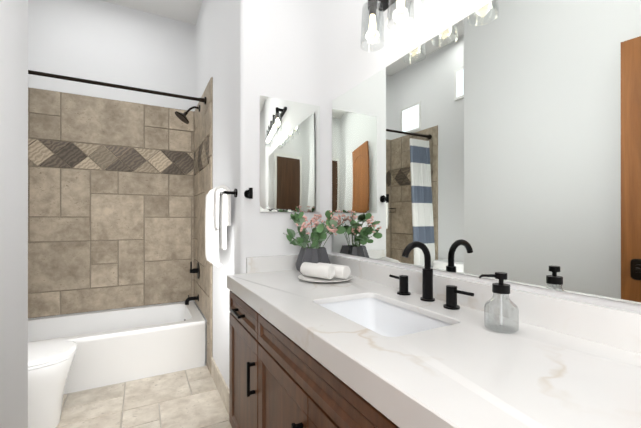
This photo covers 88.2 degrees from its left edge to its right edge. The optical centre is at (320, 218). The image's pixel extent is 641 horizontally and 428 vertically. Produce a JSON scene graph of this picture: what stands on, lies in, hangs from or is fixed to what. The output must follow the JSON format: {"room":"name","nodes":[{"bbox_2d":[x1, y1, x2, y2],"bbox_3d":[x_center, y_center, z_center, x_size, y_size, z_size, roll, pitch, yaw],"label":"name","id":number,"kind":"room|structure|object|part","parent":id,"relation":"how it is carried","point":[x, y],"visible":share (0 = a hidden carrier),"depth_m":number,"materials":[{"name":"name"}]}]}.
{"room":"bathroom","nodes":[
{"label":"bathroom","id":0,"kind":"room"},
{"bbox_2d":[0,0,35,427],"bbox_3d":[-0.656,-0.384,0.275,0.004,3.165,2.730,0,0,-28],"label":"wall","id":1,"kind":"structure","parent":0,"point":[17,17],"depth_m":1.31,"materials":[{"name":"white paint"}]},
{"bbox_2d":[36,0,191,318],"bbox_3d":[-1.934,-0.381,2.993,1.470,3.165,0.002,0,0,-28],"label":"wall","id":2,"kind":"structure","parent":0,"point":[95,40],"depth_m":3.02,"materials":[{"name":"white paint"}]},
{"bbox_2d":[28,87,194,317],"bbox_3d":[-1.934,-0.130,2.984,1.521,1.908,0.015,0,0,-28],"label":"wall tile","id":3,"kind":"structure","parent":2,"relation":"attached to","point":[111,196],"depth_m":2.98,"materials":[{"name":"tile"}]},
{"bbox_3d":[-2.406,-0.130,2.270,0.015,1.908,0.824,0,0,-28],"label":"wall tile","id":4,"kind":"structure","parent":2,"relation":"attached to","visible":0},
{"bbox_2d":[28,70,205,104],"bbox_3d":[-1.599,-0.969,2.363,1.491,0.060,0.060,0,0,-28],"label":"curtain rod","id":5,"kind":"object","parent":4,"relation":"attached to","point":[112,85],"visible":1,"depth_m":2.40,"materials":[{"name":"black metal"}]},
{"bbox_2d":[55,362,231,427],"bbox_3d":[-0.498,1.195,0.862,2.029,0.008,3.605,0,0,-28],"label":"floor","id":6,"kind":"structure","parent":0,"point":[201,406],"depth_m":2.11,"materials":[{"name":"tile"}]},
{"bbox_2d":[28,340,76,427],"bbox_3d":[-1.765,0.825,1.818,0.688,0.751,0.406,0,0,-28],"label":"toilet","id":7,"kind":"object","parent":6,"relation":"on","point":[49,364],"visible":0.65,"depth_m":1.83,"materials":[{"name":"white ceramic"}]},
{"bbox_2d":[28,301,205,393],"bbox_3d":[-1.756,1.015,2.653,1.487,0.373,0.728,0,0,-28],"label":"bathtub","id":8,"kind":"object","parent":6,"relation":"on","point":[121,345],"visible":0.81,"depth_m":2.57,"materials":[{"name":"white ceramic"}]},
{"bbox_2d":[227,286,414,427],"bbox_3d":[0.261,0.779,0.955,0.612,0.839,2.160,0,0,-28],"label":"bathroom vanity","id":9,"kind":"object","parent":6,"relation":"on","point":[276,380],"depth_m":1.10,"materials":[{"name":"brown wood"}]},
{"bbox_2d":[227,270,640,427],"bbox_3d":[0.270,0.333,0.960,0.591,0.068,2.160,0,0,-28],"label":"countertop","id":10,"kind":"structure","parent":9,"relation":"on","point":[465,373],"depth_m":0.69,"materials":[{"name":"white stone"}]},
{"bbox_2d":[283,210,344,270],"bbox_3d":[-0.044,0.126,1.818,0.314,0.348,0.314,0,0,-28],"label":"potted plant","id":11,"kind":"object","parent":10,"relation":"on","point":[314,252],"visible":0.96,"depth_m":1.81,"materials":[{"name":"green plant"}]},
{"bbox_2d":[298,274,353,282],"bbox_3d":[0.026,0.292,1.629,0.274,0.014,0.274,0,0,-28],"label":"plate","id":12,"kind":"object","parent":10,"relation":"on","point":[310,278],"visible":0.6,"depth_m":1.60,"materials":[{"name":"white ceramic"}]},
{"bbox_2d":[300,262,350,279],"bbox_3d":[0.022,0.255,1.630,0.234,0.068,0.120,0,0,42],"label":"rolls","id":13,"kind":"object","parent":12,"relation":"on","point":[324,270],"visible":1,"depth_m":1.58,"materials":[{"name":"white fabric"}]},
{"bbox_2d":[319,298,450,337],"bbox_3d":[0.190,0.391,1.087,0.339,0.141,0.500,0,0,-28],"label":"sink","id":14,"kind":"object","parent":10,"relation":"in","point":[390,319],"depth_m":1.26,"materials":[{"name":"white ceramic"}]},
{"bbox_2d":[389,241,473,309],"bbox_3d":[0.352,0.190,1.192,0.147,0.217,0.394,0,0,-28],"label":"faucet","id":15,"kind":"object","parent":10,"relation":"on","point":[452,291],"visible":1,"depth_m":1.20,"materials":[{"name":"black metal"}]},
{"bbox_2d":[479,272,518,333],"bbox_3d":[0.483,0.222,0.890,0.093,0.152,0.082,0,0,-28],"label":"soap dispenser","id":16,"kind":"object","parent":10,"relation":"on","point":[501,287],"visible":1,"depth_m":0.89,"materials":[{"name":"clear glass"}]},
{"bbox_2d":[102,0,201,24],"bbox_3d":[-0.675,-2.015,1.194,2.440,0.100,4.764,0,0,-28],"label":"ceiling","id":17,"kind":"structure","parent":0,"point":[186,11],"depth_m":3.07,"materials":[{"name":"white paint"}]},
{"bbox_2d":[192,0,247,387],"bbox_3d":[-0.849,-0.381,2.582,0.007,3.165,1.752,0,0,-28],"label":"wall","id":18,"kind":"structure","parent":0,"point":[244,54],"depth_m":2.12,"materials":[{"name":"white paint"}]},
{"bbox_2d":[194,77,212,373],"bbox_3d":[-1.052,0.059,2.937,0.015,2.285,0.934,0,0,-28],"label":"wall tile","id":19,"kind":"structure","parent":18,"relation":"attached to","point":[203,166],"depth_m":2.82,"materials":[{"name":"stone"}]},
{"bbox_2d":[175,105,199,123],"bbox_3d":[-1.187,-0.938,2.949,0.210,0.181,0.140,0,0,-28],"label":"shower head","id":20,"kind":"object","parent":19,"relation":"attached to","point":[182,117],"visible":1,"depth_m":2.93},
{"bbox_2d":[185,295,198,304],"bbox_3d":[-1.184,0.744,3.039,0.117,0.084,0.064,0,0,-28],"label":"tub spout","id":21,"kind":"object","parent":19,"relation":"attached to","point":[188,299],"visible":1,"depth_m":3.02,"materials":[{"name":"black metal"}]},
{"bbox_2d":[190,262,199,278],"bbox_3d":[-1.165,0.477,3.049,0.075,0.160,0.150,0,0,-28],"label":"tub valve","id":22,"kind":"object","parent":19,"relation":"attached to","point":[196,270],"visible":1,"depth_m":3.03,"materials":[{"name":"black metal"}]},
{"bbox_2d":[211,357,229,414],"bbox_3d":[-0.642,1.127,2.178,0.012,0.138,0.781,0,0,-28],"label":"baseboard","id":23,"kind":"structure","parent":18,"relation":"attached to","point":[220,383],"depth_m":2.17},
{"bbox_2d":[205,185,236,266],"bbox_3d":[-0.642,0.045,2.065,0.117,0.473,0.510,0,0,-28],"label":"towel","id":24,"kind":"object","parent":18,"relation":"attached to","point":[218,211],"visible":1,"depth_m":1.94,"materials":[{"name":"white fabric"}]},
{"bbox_2d":[248,0,323,256],"bbox_3d":[-0.211,-0.382,1.943,0.510,3.165,0.022,0,0,-28],"label":"wall","id":25,"kind":"structure","parent":0,"point":[286,37],"depth_m":1.92,"materials":[{"name":"white paint"}]},
{"bbox_2d":[244,188,252,198],"bbox_3d":[-0.386,-0.137,1.802,0.048,0.058,0.060,0,0,-28],"label":"robe hook","id":26,"kind":"object","parent":25,"relation":"attached to","point":[248,193],"visible":1,"depth_m":1.78,"materials":[{"name":"black metal"}]},
{"bbox_2d":[247,254,298,273],"bbox_3d":[-0.200,0.257,1.923,0.465,0.087,0.020,0,0,-28],"label":"backsplash","id":27,"kind":"structure","parent":25,"relation":"attached to","point":[281,262],"depth_m":1.87,"materials":[{"name":"white stone"}]},
{"bbox_2d":[260,95,319,211],"bbox_3d":[-0.173,-0.363,1.938,0.379,0.649,0.022,0,0,-28],"label":"medicine cabinet mirror","id":28,"kind":"object","parent":25,"relation":"attached to","point":[289,156],"visible":0.96,"depth_m":1.92,"materials":[{"name":"silver metal"}]},
{"bbox_2d":[324,0,640,312],"bbox_3d":[0.638,-0.383,0.905,0.002,3.165,2.612,0,0,-28],"label":"wall","id":29,"kind":"structure","parent":0,"point":[346,63],"depth_m":1.62,"materials":[{"name":"white paint"}]},
{"bbox_2d":[360,0,441,50],"bbox_3d":[0.420,-0.880,1.122,0.176,0.280,0.820,0,0,-28],"label":"sconce","id":30,"kind":"object","parent":29,"relation":"attached to","point":[381,6],"visible":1,"depth_m":1.39,"materials":[{"name":"black metal"}]},
{"bbox_3d":[0.434,-0.946,1.129,0.145,0.150,0.820,0,0,-28],"label":"frame","id":31,"kind":"part","parent":30,"relation":"part of","materials":[{"name":"black metal"}]},
{"bbox_2d":[328,254,640,353],"bbox_3d":[0.521,0.256,1.096,0.020,0.087,2.160,0,0,-28],"label":"backsplash","id":32,"kind":"structure","parent":29,"relation":"attached to","point":[613,326],"depth_m":0.92,"materials":[{"name":"white stone"}]},
{"bbox_2d":[332,0,640,304],"bbox_3d":[0.513,-0.252,1.129,0.005,0.890,1.866,0,0,-28],"label":"mirror","id":33,"kind":"object","parent":29,"relation":"attached to","point":[493,137],"visible":1,"depth_m":1.01,"materials":[{"name":"silver metal"}]}
]}

